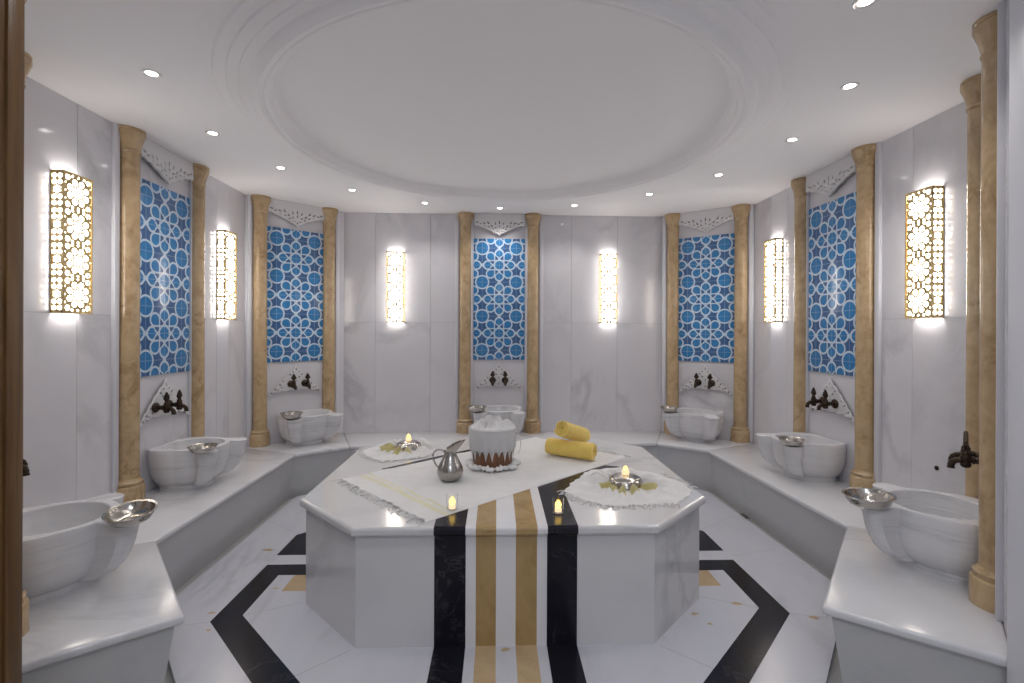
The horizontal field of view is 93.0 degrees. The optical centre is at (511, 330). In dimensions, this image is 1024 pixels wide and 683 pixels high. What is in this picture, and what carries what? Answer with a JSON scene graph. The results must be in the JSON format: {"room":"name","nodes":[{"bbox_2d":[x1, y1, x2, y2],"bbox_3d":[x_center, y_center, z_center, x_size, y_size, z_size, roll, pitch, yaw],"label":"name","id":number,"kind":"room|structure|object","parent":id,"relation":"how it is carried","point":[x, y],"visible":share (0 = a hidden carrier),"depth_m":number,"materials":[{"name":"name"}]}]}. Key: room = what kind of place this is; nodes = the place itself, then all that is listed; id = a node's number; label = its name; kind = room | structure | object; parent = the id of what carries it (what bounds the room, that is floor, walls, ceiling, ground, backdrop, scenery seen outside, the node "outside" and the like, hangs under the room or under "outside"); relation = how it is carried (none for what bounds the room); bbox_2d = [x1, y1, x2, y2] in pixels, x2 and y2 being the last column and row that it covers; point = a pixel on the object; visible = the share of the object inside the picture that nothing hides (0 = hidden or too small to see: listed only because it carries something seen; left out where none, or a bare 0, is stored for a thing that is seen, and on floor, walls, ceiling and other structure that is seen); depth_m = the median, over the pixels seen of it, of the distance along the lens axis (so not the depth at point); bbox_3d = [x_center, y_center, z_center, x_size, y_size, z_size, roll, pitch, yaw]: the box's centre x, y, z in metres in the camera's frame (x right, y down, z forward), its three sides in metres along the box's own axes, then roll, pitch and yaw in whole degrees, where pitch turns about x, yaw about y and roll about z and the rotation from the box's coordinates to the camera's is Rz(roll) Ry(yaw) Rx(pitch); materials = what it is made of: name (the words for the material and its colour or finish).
{"room":"spa","nodes":[
{"label":"spa","id":0,"kind":"room"},
{"bbox_2d":[23,77,244,507],"bbox_3d":[-2.555,0.070,3.404,0.120,2.960,2.435,0,0,-2],"label":"wall","id":1,"kind":"structure","parent":0,"point":[67,356],"depth_m":2.82,"materials":[{"name":"white stone"}]},
{"bbox_2d":[50,169,92,313],"bbox_3d":[-2.434,-0.478,2.690,0.070,0.766,0.188,0,0,-2],"label":"wall lantern","id":2,"kind":"object","parent":1,"relation":"attached to","point":[72,199],"visible":1,"depth_m":2.65,"materials":[{"name":"glass"}]},
{"bbox_2d":[110,123,119,492],"bbox_3d":[-2.474,-0.093,3.029,0.027,2.394,0.040,0,0,-2],"label":"trim","id":3,"kind":"structure","parent":1,"relation":"attached to","point":[115,213],"depth_m":3.01,"materials":[{"name":"white stone"}]},
{"bbox_2d":[140,378,188,426],"bbox_3d":[-2.478,0.493,3.474,0.017,0.304,0.527,0,0,-2],"label":"surround","id":4,"kind":"object","parent":1,"relation":"attached to","point":[165,387],"visible":0.72,"depth_m":3.42,"materials":[{"name":"white stone"}]},
{"bbox_2d":[152,392,175,414],"bbox_3d":[-2.393,0.501,3.359,0.143,0.154,0.072,0,0,-2],"label":"tap","id":5,"kind":"object","parent":4,"relation":"attached to","point":[156,407],"visible":1,"depth_m":3.35,"materials":[{"name":"brown metal"}]},
{"bbox_2d":[169,390,188,410],"bbox_3d":[-2.398,0.501,3.494,0.143,0.154,0.072,0,0,-2],"label":"tap","id":6,"kind":"object","parent":4,"relation":"attached to","point":[179,405],"visible":0.93,"depth_m":3.48,"materials":[{"name":"brown metal"}]},
{"bbox_2d":[140,178,189,376],"bbox_3d":[-2.490,-0.355,3.474,0.016,1.330,0.562,0,0,-2],"label":"tile panel","id":7,"kind":"object","parent":1,"relation":"attached to","point":[164,213],"visible":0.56,"depth_m":3.47,"materials":[{"name":"tile"}]},
{"bbox_2d":[141,138,193,183],"bbox_3d":[-2.460,-1.168,3.474,0.024,0.241,0.554,0,0,-2],"label":"crown molding","id":8,"kind":"structure","parent":1,"relation":"attached to","point":[171,167],"depth_m":3.45,"materials":[{"name":"white stone"}]},
{"bbox_2d":[187,180,191,436],"bbox_3d":[-2.496,-0.093,3.784,0.031,2.394,0.054,0,0,-2],"label":"trim","id":9,"kind":"structure","parent":1,"relation":"attached to","point":[189,181],"depth_m":3.76,"materials":[{"name":"white stone"}]},
{"bbox_2d":[217,230,236,319],"bbox_3d":[-2.483,-0.478,4.234,0.070,0.766,0.188,0,0,-2],"label":"wall lantern","id":10,"kind":"object","parent":1,"relation":"attached to","point":[226,284],"visible":1,"depth_m":4.18,"materials":[{"name":"glass"}]},
{"bbox_2d":[243,195,343,446],"bbox_3d":[-2.223,0.071,4.989,1.024,2.960,0.120,0,0,-44],"label":"wall","id":11,"kind":"structure","parent":0,"point":[291,400],"depth_m":4.93,"materials":[{"name":"white stone"}]},
{"bbox_2d":[246,195,251,446],"bbox_3d":[-2.501,-0.093,4.621,0.040,2.394,0.027,0,0,-44],"label":"trim","id":12,"kind":"structure","parent":11,"relation":"attached to","point":[249,202],"depth_m":4.61,"materials":[{"name":"white stone"}]},
{"bbox_2d":[267,226,322,361],"bbox_3d":[-2.193,-0.354,4.926,0.562,1.330,0.016,0,0,-44],"label":"tile panel","id":13,"kind":"object","parent":11,"relation":"attached to","point":[294,257],"visible":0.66,"depth_m":4.90,"materials":[{"name":"tile"}]},
{"bbox_2d":[268,365,321,396],"bbox_3d":[-2.185,0.494,4.915,0.527,0.304,0.018,0,0,-44],"label":"surround","id":14,"kind":"object","parent":11,"relation":"attached to","point":[282,386],"visible":0.88,"depth_m":4.90,"materials":[{"name":"white stone"}]},
{"bbox_2d":[287,374,296,389],"bbox_3d":[-2.166,0.502,4.820,0.072,0.154,0.143,0,0,-44],"label":"tap","id":15,"kind":"object","parent":14,"relation":"attached to","point":[292,383],"visible":1,"depth_m":4.80,"materials":[{"name":"brown metal"}]},
{"bbox_2d":[301,373,310,388],"bbox_3d":[-2.069,0.502,4.915,0.072,0.154,0.143,0,0,-44],"label":"tap","id":16,"kind":"object","parent":14,"relation":"attached to","point":[305,382],"visible":1,"depth_m":4.90,"materials":[{"name":"brown metal"}]},
{"bbox_2d":[268,198,323,226],"bbox_3d":[-2.171,-1.167,4.907,0.554,0.241,0.024,0,0,-44],"label":"crown molding","id":17,"kind":"structure","parent":11,"relation":"attached to","point":[297,214],"depth_m":4.89,"materials":[{"name":"white stone"}]},
{"bbox_2d":[335,211,339,432],"bbox_3d":[-1.882,-0.091,5.226,0.040,2.394,0.027,0,0,-44],"label":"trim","id":18,"kind":"structure","parent":11,"relation":"attached to","point":[337,225],"depth_m":5.21,"materials":[{"name":"white stone"}]},
{"bbox_2d":[343,213,661,445],"bbox_3d":[-0.082,0.080,5.419,3.542,2.960,0.120,0,0,-2],"label":"wall","id":19,"kind":"structure","parent":0,"point":[399,376],"depth_m":5.37,"materials":[{"name":"white stone"}]},
{"bbox_2d":[386,251,404,321],"bbox_3d":[-1.266,-0.473,5.276,0.188,0.766,0.070,0,0,-2],"label":"wall lantern","id":20,"kind":"object","parent":19,"relation":"attached to","point":[395,261],"visible":1,"depth_m":5.25,"materials":[{"name":"glass"}]},
{"bbox_2d":[454,213,458,431],"bbox_3d":[-0.607,-0.086,5.330,0.040,2.394,0.027,0,0,-2],"label":"trim","id":21,"kind":"structure","parent":19,"relation":"attached to","point":[456,214],"depth_m":5.32,"materials":[{"name":"white stone"}]},
{"bbox_2d":[471,218,473,421],"bbox_3d":[-0.463,-0.085,5.333,0.074,2.394,0.031,0,0,-2],"label":"trim","id":22,"kind":"structure","parent":19,"relation":"attached to","point":[472,224],"depth_m":5.32,"materials":[{"name":"white stone"}]},
{"bbox_2d":[473,238,524,359],"bbox_3d":[-0.141,-0.346,5.351,0.562,1.330,0.017,0,0,-2],"label":"tile panel","id":23,"kind":"object","parent":19,"relation":"attached to","point":[499,264],"visible":1,"depth_m":5.34,"materials":[{"name":"tile"}]},
{"bbox_2d":[475,363,522,389],"bbox_3d":[-0.144,0.502,5.336,0.527,0.304,0.018,0,0,-2],"label":"surround","id":24,"kind":"object","parent":19,"relation":"attached to","point":[498,371],"visible":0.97,"depth_m":5.33,"materials":[{"name":"white stone"}]},
{"bbox_2d":[489,371,495,385],"bbox_3d":[-0.209,0.510,5.252,0.072,0.154,0.143,0,0,-2],"label":"tap","id":25,"kind":"object","parent":24,"relation":"attached to","point":[492,379],"visible":1,"depth_m":5.24,"materials":[{"name":"brown metal"}]},
{"bbox_2d":[474,213,524,235],"bbox_3d":[-0.137,-1.158,5.324,0.554,0.241,0.024,0,0,-2],"label":"crown molding","id":26,"kind":"structure","parent":19,"relation":"attached to","point":[499,224],"depth_m":5.31,"materials":[{"name":"white stone"}]},
{"bbox_2d":[524,219,527,421],"bbox_3d":[0.178,-0.082,5.358,0.074,2.394,0.031,0,0,-2],"label":"trim","id":27,"kind":"structure","parent":19,"relation":"attached to","point":[526,228],"depth_m":5.34,"materials":[{"name":"white stone"}]},
{"bbox_2d":[539,215,543,431],"bbox_3d":[0.322,-0.082,5.366,0.040,2.394,0.027,0,0,-2],"label":"trim","id":28,"kind":"structure","parent":19,"relation":"attached to","point":[542,216],"depth_m":5.35,"materials":[{"name":"white stone"}]},
{"bbox_2d":[599,253,617,322],"bbox_3d":[1.065,-0.464,5.367,0.188,0.766,0.070,0,0,-2],"label":"wall lantern","id":29,"kind":"object","parent":19,"relation":"attached to","point":[608,268],"visible":1,"depth_m":5.34,"materials":[{"name":"glass"}]},
{"bbox_2d":[164,489,842,682],"bbox_3d":[-0.002,1.550,2.051,5.200,0.101,6.900,0,0,-2],"label":"floor","id":30,"kind":"structure","parent":0,"point":[757,616],"depth_m":2.37,"materials":[{"name":"stone"}]},
{"bbox_2d":[300,437,705,647],"bbox_3d":[-0.056,1.210,3.261,2.242,0.578,1.957,0,0,-2],"label":"platform","id":31,"kind":"object","parent":30,"relation":"on","point":[511,570],"visible":0.84,"depth_m":2.32,"materials":[{"name":"stone"}]},
{"bbox_2d":[356,438,434,462],"bbox_3d":[-0.839,0.889,3.691,0.619,0.057,0.598,0,0,-44],"label":"cloth","id":32,"kind":"object","parent":31,"relation":"on","point":[386,451],"visible":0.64,"depth_m":3.59,"materials":[{"name":"white fabric"}]},
{"bbox_2d":[395,440,420,450],"bbox_3d":[-0.802,0.880,3.767,0.206,0.059,0.206,0,0,-2],"label":"metal bowl","id":33,"kind":"object","parent":32,"relation":"on","point":[413,444],"visible":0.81,"depth_m":3.70,"materials":[{"name":"silver metal"}]},
{"bbox_2d":[331,437,630,524],"bbox_3d":[-0.117,0.912,3.259,1.855,0.017,0.946,0,0,-44],"label":"cloth","id":34,"kind":"object","parent":31,"relation":"on","point":[417,489],"visible":0.84,"depth_m":2.95,"materials":[{"name":"white fabric"}]},
{"bbox_2d":[432,440,464,481],"bbox_3d":[-0.379,0.792,2.980,0.161,0.248,0.161,0,0,43],"label":"ewer","id":35,"kind":"object","parent":34,"relation":"on","point":[450,468],"visible":1,"depth_m":2.94,"materials":[{"name":"grey metal"}]},
{"bbox_2d":[446,493,457,510],"bbox_3d":[-0.307,0.879,2.492,0.060,0.075,0.060,0,0,-2],"label":"candle","id":36,"kind":"object","parent":34,"relation":"on","point":[452,498],"visible":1,"depth_m":2.47,"materials":[{"name":"white"}]},
{"bbox_2d":[465,415,520,472],"bbox_3d":[-0.138,0.745,3.304,0.375,0.347,0.370,0,0,-29],"label":"pail","id":37,"kind":"object","parent":34,"relation":"on","point":[492,440],"visible":1,"depth_m":3.18,"materials":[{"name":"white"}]},
{"bbox_2d":[545,438,596,459],"bbox_3d":[0.425,0.856,3.517,0.367,0.124,0.121,0,0,31],"label":"rolled towel","id":38,"kind":"object","parent":34,"relation":"on","point":[560,447],"visible":1,"depth_m":3.47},
{"bbox_2d":[554,421,590,441],"bbox_3d":[0.451,0.751,3.596,0.125,0.222,0.410,0,0,33],"label":"rolled towel","id":39,"kind":"object","parent":38,"relation":"on","point":[564,429],"visible":1,"depth_m":3.48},
{"bbox_2d":[552,496,563,513],"bbox_3d":[0.234,0.884,2.464,0.060,0.075,0.060,0,0,-2],"label":"candle","id":40,"kind":"object","parent":31,"relation":"on","point":[558,501],"visible":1,"depth_m":2.44,"materials":[{"name":"white"}]},
{"bbox_2d":[557,467,697,509],"bbox_3d":[0.691,0.895,2.844,0.692,0.057,0.803,0,0,29],"label":"cloth","id":41,"kind":"object","parent":31,"relation":"on","point":[594,486],"visible":0.8,"depth_m":2.75,"materials":[{"name":"white fabric"}]},
{"bbox_2d":[608,472,642,489],"bbox_3d":[0.677,0.885,2.898,0.210,0.060,0.210,0,0,-2],"label":"metal bowl","id":42,"kind":"object","parent":41,"relation":"on","point":[617,479],"visible":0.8,"depth_m":2.84,"materials":[{"name":"silver metal"}]},
{"bbox_2d":[22,431,1006,682],"bbox_3d":[-0.014,1.323,3.487,4.975,0.418,3.772,0,0,-2],"label":"bench","id":43,"kind":"object","parent":30,"relation":"on","point":[894,621],"visible":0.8,"depth_m":2.23,"materials":[{"name":"white stone"}]},
{"bbox_2d":[22,0,28,636],"bbox_3d":[-1.855,-0.090,1.743,0.184,2.393,0.184,0,0,-27],"label":"column","id":44,"kind":"structure","parent":43,"relation":"on","point":[25,600],"depth_m":1.78,"materials":[{"name":"beige stone"}]},
{"bbox_2d":[23,52,32,350],"bbox_3d":[-2.341,-0.092,2.243,0.184,2.393,0.184,0,0,-11],"label":"column","id":45,"kind":"structure","parent":43,"relation":"on","point":[28,64],"depth_m":2.27,"materials":[{"name":"beige stone"}]},
{"bbox_2d":[22,493,138,606],"bbox_3d":[-1.974,0.960,2.143,0.536,0.292,0.476,0,0,43],"label":"basin","id":46,"kind":"object","parent":43,"relation":"on","point":[67,545],"visible":0.69,"depth_m":2.06,"materials":[{"name":"stone"}]},
{"bbox_2d":[101,499,157,527],"bbox_3d":[-1.624,0.786,2.068,0.190,0.073,0.190,0,0,34],"label":"metal bowl","id":47,"kind":"object","parent":46,"relation":"on","point":[135,512],"visible":1,"depth_m":2.10,"materials":[{"name":"silver metal"}]},
{"bbox_2d":[117,124,145,502],"bbox_3d":[-2.468,-0.093,3.124,0.184,2.393,0.184,0,0,-38],"label":"column","id":48,"kind":"structure","parent":43,"relation":"on","point":[132,139],"depth_m":3.08,"materials":[{"name":"beige stone"}]},
{"bbox_2d":[148,437,246,490],"bbox_3d":[-2.256,0.959,3.501,0.476,0.292,0.499,0,0,-2],"label":"basin","id":49,"kind":"object","parent":43,"relation":"on","point":[172,466],"visible":0.93,"depth_m":3.32,"materials":[{"name":"stone"}]},
{"bbox_2d":[187,443,217,454],"bbox_3d":[-2.073,0.796,3.257,0.178,0.051,0.178,0,0,-2],"label":"metal bowl","id":50,"kind":"object","parent":49,"relation":"on","point":[201,448],"visible":1,"depth_m":3.25,"materials":[{"name":"silver metal"}]},
{"bbox_2d":[191,163,209,436],"bbox_3d":[-2.490,-0.093,3.824,0.184,2.393,0.184,0,0,32],"label":"column","id":51,"kind":"structure","parent":43,"relation":"on","point":[201,172],"depth_m":3.79,"materials":[{"name":"beige stone"}]},
{"bbox_2d":[249,194,270,447],"bbox_3d":[-2.426,-0.092,4.681,0.184,2.393,0.184,0,0,32],"label":"column","id":52,"kind":"structure","parent":43,"relation":"on","point":[260,434],"depth_m":4.63,"materials":[{"name":"beige stone"}]},
{"bbox_2d":[277,408,342,445],"bbox_3d":[-2.002,0.960,4.782,0.536,0.292,0.476,0,0,-44],"label":"basin","id":53,"kind":"object","parent":43,"relation":"on","point":[313,426],"visible":0.91,"depth_m":4.67,"materials":[{"name":"stone"}]},
{"bbox_2d":[280,411,302,419],"bbox_3d":[-2.050,0.793,4.518,0.201,0.058,0.201,0,0,-44],"label":"metal bowl","id":54,"kind":"object","parent":53,"relation":"on","point":[290,415],"visible":1,"depth_m":4.48,"materials":[{"name":"silver metal"}]},
{"bbox_2d":[322,207,337,435],"bbox_3d":[-1.943,-0.090,5.153,0.184,2.393,0.184,0,0,-16],"label":"column","id":55,"kind":"structure","parent":43,"relation":"on","point":[330,214],"depth_m":5.10,"materials":[{"name":"beige stone"}]},
{"bbox_2d":[456,212,473,433],"bbox_3d":[-0.512,-0.085,5.324,0.184,2.393,0.184,0,0,-2],"label":"column","id":56,"kind":"structure","parent":43,"relation":"on","point":[464,421],"depth_m":5.27,"materials":[{"name":"beige stone"}]},
{"bbox_2d":[473,405,524,433],"bbox_3d":[-0.137,0.967,5.111,0.536,0.292,0.476,0,0,-2],"label":"basin","id":57,"kind":"object","parent":43,"relation":"on","point":[514,413],"visible":0.42,"depth_m":4.93,"materials":[{"name":"stone"}]},
{"bbox_2d":[467,405,486,412],"bbox_3d":[-0.355,0.800,4.948,0.201,0.058,0.201,0,0,-2],"label":"metal bowl","id":58,"kind":"object","parent":57,"relation":"on","point":[473,408],"visible":1,"depth_m":4.90,"materials":[{"name":"silver metal"}]},
{"bbox_2d":[524,213,540,433],"bbox_3d":[0.228,-0.082,5.353,0.184,2.393,0.184,0,0,-33],"label":"column","id":59,"kind":"structure","parent":43,"relation":"on","point":[532,424],"depth_m":5.30,"materials":[{"name":"beige stone"}]},
{"bbox_2d":[664,213,679,433],"bbox_3d":[1.767,-0.075,5.338,0.184,2.393,0.184,0,0,-44],"label":"column","id":60,"kind":"structure","parent":43,"relation":"on","point":[672,219],"depth_m":5.29,"materials":[{"name":"beige stone"}]},
{"bbox_2d":[664,407,723,442],"bbox_3d":[1.879,0.976,4.978,0.536,0.292,0.476,0,0,35],"label":"basin","id":61,"kind":"object","parent":43,"relation":"on","point":[690,424],"visible":0.97,"depth_m":4.87,"materials":[{"name":"stone"}]},
{"bbox_2d":[660,406,678,412],"bbox_3d":[1.611,0.810,4.978,0.187,0.053,0.187,0,0,35],"label":"metal bowl","id":62,"kind":"object","parent":61,"relation":"on","point":[668,409],"visible":1,"depth_m":4.93,"materials":[{"name":"silver metal"}]},
{"bbox_2d":[730,204,750,442],"bbox_3d":[2.326,-0.073,4.944,0.184,2.393,0.184,0,0,11],"label":"column","id":63,"kind":"structure","parent":43,"relation":"on","point":[739,432],"depth_m":4.89,"materials":[{"name":"beige stone"}]},
{"bbox_2d":[791,177,806,432],"bbox_3d":[2.442,-0.072,4.089,0.184,2.393,0.184,0,0,-20],"label":"column","id":64,"kind":"structure","parent":43,"relation":"on","point":[798,185],"depth_m":4.05,"materials":[{"name":"beige stone"}]},
{"bbox_2d":[755,432,845,482],"bbox_3d":[2.220,0.977,3.747,0.476,0.292,0.499,0,0,-2],"label":"basin","id":65,"kind":"object","parent":43,"relation":"on","point":[819,458],"visible":0.96,"depth_m":3.56,"materials":[{"name":"stone"}]},
{"bbox_2d":[778,436,804,446],"bbox_3d":[2.042,0.813,3.552,0.178,0.051,0.178,0,0,-2],"label":"metal bowl","id":66,"kind":"object","parent":65,"relation":"on","point":[786,440],"visible":1,"depth_m":3.54,"materials":[{"name":"silver metal"}]},
{"bbox_2d":[849,143,875,487],"bbox_3d":[2.463,-0.072,3.379,0.184,2.393,0.184,0,0,42],"label":"column","id":67,"kind":"structure","parent":43,"relation":"on","point":[863,156],"depth_m":3.33,"materials":[{"name":"beige stone"}]},
{"bbox_2d":[861,483,978,585],"bbox_3d":[2.015,0.976,2.360,0.476,0.292,0.536,0,0,43],"label":"basin","id":68,"kind":"object","parent":43,"relation":"on","point":[935,533],"visible":0.68,"depth_m":2.25,"materials":[{"name":"stone"}]},
{"bbox_2d":[841,487,896,509],"bbox_3d":[1.682,0.798,2.293,0.211,0.068,0.211,0,0,12],"label":"metal bowl","id":69,"kind":"object","parent":68,"relation":"on","point":[861,497],"visible":1,"depth_m":2.31,"materials":[{"name":"silver metal"}]},
{"bbox_2d":[960,74,980,498],"bbox_3d":[2.377,-0.073,2.454,0.184,2.393,0.184,0,0,23],"label":"column","id":70,"kind":"structure","parent":43,"relation":"on","point":[970,88],"depth_m":2.44,"materials":[{"name":"beige stone"}]},
{"bbox_2d":[969,10,996,613],"bbox_3d":[1.988,-0.074,1.976,0.184,2.393,0.184,0,0,-18],"label":"column","id":71,"kind":"structure","parent":43,"relation":"on","point":[984,30],"depth_m":1.97,"materials":[{"name":"beige stone"}]},
{"bbox_2d":[25,0,1003,216],"bbox_3d":[-0.009,-1.340,2.111,5.292,0.120,7.020,0,0,-2],"label":"ceiling","id":72,"kind":"structure","parent":0,"point":[910,60],"depth_m":2.66,"materials":[{"name":"white paint"}]},
{"bbox_2d":[141,69,161,78],"bbox_3d":[-1.804,-1.286,2.433,0.086,0.007,0.086,0,0,-2],"label":"recessed light","id":73,"kind":"object","parent":72,"relation":"in","point":[150,73],"visible":1,"depth_m":2.43,"materials":[{"name":"white"}]},
{"bbox_2d":[211,0,795,201],"bbox_3d":[-0.042,-1.260,3.170,3.270,0.080,3.270,0,0,-2],"label":"trim","id":74,"kind":"structure","parent":72,"relation":"attached to","point":[252,45],"depth_m":2.29,"materials":[{"name":"white paint"}]},
{"bbox_2d":[785,137,799,142],"bbox_3d":[1.867,-1.271,3.237,0.086,0.007,0.086,0,0,-2],"label":"recessed light","id":75,"kind":"object","parent":72,"relation":"in","point":[793,139],"visible":1,"depth_m":3.23,"materials":[{"name":"white"}]},
{"bbox_2d":[840,82,859,90],"bbox_3d":[1.757,-1.271,2.529,0.086,0.007,0.086,0,0,-2],"label":"recessed light","id":76,"kind":"object","parent":72,"relation":"in","point":[852,85],"visible":1,"depth_m":2.53,"materials":[{"name":"white"}]},
{"bbox_2d":[852,0,877,9],"bbox_3d":[1.368,-1.273,1.882,0.086,0.007,0.086,0,0,-2],"label":"recessed light","id":77,"kind":"object","parent":72,"relation":"in","point":[858,4],"visible":1,"depth_m":1.89,"materials":[{"name":"white"}]},
{"bbox_2d":[661,205,754,442],"bbox_3d":[2.087,0.089,5.207,0.976,2.960,0.120,0,0,35],"label":"wall","id":78,"kind":"structure","parent":0,"point":[700,398],"depth_m":5.10,"materials":[{"name":"white stone"}]},
{"bbox_2d":[662,216,666,431],"bbox_3d":[1.695,-0.076,5.400,0.040,2.394,0.027,0,0,35],"label":"trim","id":79,"kind":"structure","parent":78,"relation":"attached to","point":[664,314],"depth_m":5.39,"materials":[{"name":"white stone"}]},
{"bbox_2d":[680,365,731,394],"bbox_3d":[2.043,0.511,5.139,0.527,0.304,0.017,0,0,35],"label":"surround","id":80,"kind":"object","parent":78,"relation":"attached to","point":[703,374],"visible":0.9,"depth_m":5.13,"materials":[{"name":"white stone"}]},
{"bbox_2d":[694,373,701,387],"bbox_3d":[1.940,0.519,5.111,0.072,0.154,0.143,0,0,35],"label":"tap","id":81,"kind":"object","parent":80,"relation":"attached to","point":[697,382],"visible":1,"depth_m":5.10,"materials":[{"name":"brown metal"}]},
{"bbox_2d":[707,374,714,388],"bbox_3d":[2.052,0.519,5.033,0.072,0.154,0.143,0,0,35],"label":"tap","id":82,"kind":"object","parent":80,"relation":"attached to","point":[711,383],"visible":1,"depth_m":5.02,"materials":[{"name":"brown metal"}]},
{"bbox_2d":[679,207,733,232],"bbox_3d":[2.043,-1.149,5.129,0.554,0.241,0.024,0,0,35],"label":"crown molding","id":83,"kind":"structure","parent":78,"relation":"attached to","point":[705,220],"depth_m":5.11,"materials":[{"name":"white stone"}]},
{"bbox_2d":[679,233,734,362],"bbox_3d":[2.055,-0.337,5.152,0.562,1.330,0.016,0,0,35],"label":"tile panel","id":84,"kind":"object","parent":78,"relation":"attached to","point":[706,263],"visible":0.91,"depth_m":5.14,"materials":[{"name":"tile"}]},
{"bbox_2d":[748,204,753,442],"bbox_3d":[2.410,-0.073,4.897,0.040,2.394,0.027,0,0,35],"label":"trim","id":85,"kind":"structure","parent":78,"relation":"attached to","point":[751,212],"depth_m":4.88,"materials":[{"name":"white stone"}]},
{"bbox_2d":[754,102,966,495],"bbox_3d":[2.530,0.090,3.706,0.120,2.960,2.410,0,0,-2],"label":"wall","id":86,"kind":"structure","parent":0,"point":[923,387],"depth_m":3.10,"materials":[{"name":"white stone"}]},
{"bbox_2d":[764,238,782,322],"bbox_3d":[2.413,-0.458,4.493,0.070,0.766,0.188,0,0,-2],"label":"wall lantern","id":87,"kind":"object","parent":86,"relation":"attached to","point":[773,269],"visible":1,"depth_m":4.43,"materials":[{"name":"glass"}]},
{"bbox_2d":[806,193,809,432],"bbox_3d":[2.450,-0.073,4.047,0.031,2.394,0.059,0,0,-2],"label":"trim","id":88,"kind":"structure","parent":86,"relation":"attached to","point":[808,195],"depth_m":4.02,"materials":[{"name":"white stone"}]},
{"bbox_2d":[806,155,855,196],"bbox_3d":[2.443,-1.148,3.733,0.024,0.241,0.554,0,0,-2],"label":"crown molding","id":89,"kind":"structure","parent":86,"relation":"attached to","point":[826,181],"depth_m":3.71,"materials":[{"name":"white stone"}]},
{"bbox_2d":[808,378,854,423],"bbox_3d":[2.447,0.513,3.734,0.018,0.304,0.527,0,0,-2],"label":"surround","id":90,"kind":"object","parent":86,"relation":"attached to","point":[833,393],"visible":0.8,"depth_m":3.69,"materials":[{"name":"white stone"}]},
{"bbox_2d":[805,387,823,406],"bbox_3d":[2.364,0.521,3.799,0.143,0.154,0.072,0,0,-2],"label":"tap","id":91,"kind":"object","parent":90,"relation":"attached to","point":[814,401],"visible":0.89,"depth_m":3.79,"materials":[{"name":"brown metal"}]},
{"bbox_2d":[817,390,838,409],"bbox_3d":[2.368,0.521,3.663,0.143,0.154,0.072,0,0,-2],"label":"tap","id":92,"kind":"object","parent":90,"relation":"attached to","point":[825,403],"visible":1,"depth_m":3.65,"materials":[{"name":"brown metal"}]},
{"bbox_2d":[808,192,855,376],"bbox_3d":[2.466,-0.335,3.734,0.017,1.330,0.562,0,0,-2],"label":"tile panel","id":93,"kind":"object","parent":86,"relation":"attached to","point":[832,224],"visible":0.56,"depth_m":3.73,"materials":[{"name":"tile"}]},
{"bbox_2d":[874,142,881,482],"bbox_3d":[2.475,-0.073,3.284,0.027,2.394,0.040,0,0,-2],"label":"trim","id":94,"kind":"structure","parent":86,"relation":"attached to","point":[878,153],"depth_m":3.27,"materials":[{"name":"white stone"}]},
{"bbox_2d":[905,185,943,318],"bbox_3d":[2.460,-0.458,2.904,0.070,0.766,0.188,0,0,-2],"label":"wall lantern","id":95,"kind":"object","parent":86,"relation":"attached to","point":[923,210],"visible":1,"depth_m":2.87,"materials":[{"name":"glass"}]},
{"bbox_2d":[1003,101,1005,626],"bbox_3d":[2.236,0.089,2.145,0.120,2.960,0.955,0,0,43],"label":"wall","id":96,"kind":"structure","parent":0,"point":[1005,101],"depth_m":1.86,"materials":[{"name":"white stone"}]},
{"bbox_2d":[995,0,1005,621],"bbox_3d":[1.901,-0.075,1.888,0.027,2.394,0.040,0,0,43],"label":"trim","id":97,"kind":"structure","parent":96,"relation":"attached to","point":[1001,9],"depth_m":1.88,"materials":[{"name":"white stone"}]},
{"bbox_3d":[2.180,0.512,2.206,0.017,0.304,0.527,0,0,43],"label":"surround","id":98,"kind":"object","parent":96,"relation":"attached to","visible":0},
{"bbox_2d":[947,435,978,467],"bbox_3d":[2.050,0.549,2.187,0.143,0.154,0.072,0,0,43],"label":"tap","id":99,"kind":"object","parent":98,"relation":"attached to","point":[965,459],"visible":0.73,"depth_m":2.18,"materials":[{"name":"brown metal"}]},
{"bbox_2d":[948,431,978,460],"bbox_3d":[2.143,0.550,2.286,0.143,0.154,0.072,0,0,43],"label":"tap","id":100,"kind":"object","parent":98,"relation":"attached to","point":[973,453],"visible":0.33,"depth_m":2.29,"materials":[{"name":"brown metal"}]},
{"bbox_2d":[1004,0,1009,637],"bbox_3d":[1.878,0.088,0.306,0.248,2.960,3.093,0,0,-2],"label":"wall","id":101,"kind":"structure","parent":0,"point":[1007,1],"depth_m":1.82,"materials":[{"name":"white stone"}]},
{"bbox_2d":[1007,0,1023,682],"bbox_3d":[1.699,0.132,1.504,0.045,2.810,0.300,0,0,-2],"label":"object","id":102,"kind":"structure","parent":101,"relation":"attached to","point":[1015,523],"depth_m":1.62,"materials":[{"name":"white stone"}]},
{"bbox_3d":[-2.169,0.071,1.855,0.945,2.960,0.120,0,0,43],"label":"wall","id":103,"kind":"structure","parent":0,"visible":0},
{"bbox_3d":[-2.117,0.494,1.916,0.527,0.304,0.017,0,0,43],"label":"surround","id":104,"kind":"object","parent":103,"relation":"attached to","visible":0},
{"bbox_2d":[23,465,30,475],"bbox_3d":[-1.990,0.503,1.908,0.072,0.154,0.143,0,0,43],"label":"tap","id":105,"kind":"object","parent":104,"relation":"attached to","point":[26,470],"visible":0.05,"depth_m":1.94,"materials":[{"name":"brown metal"}]},
{"bbox_3d":[-1.581,0.074,0.123,0.449,2.960,2.945,0,0,-2],"label":"wall","id":106,"kind":"structure","parent":0,"visible":0},
{"bbox_2d":[0,0,24,682],"bbox_3d":[-1.250,0.165,1.076,0.221,2.720,0.130,0,0,-2],"label":"door frame","id":107,"kind":"structure","parent":106,"relation":"attached to","point":[12,12],"depth_m":1.11,"materials":[{"name":"brown wood"}]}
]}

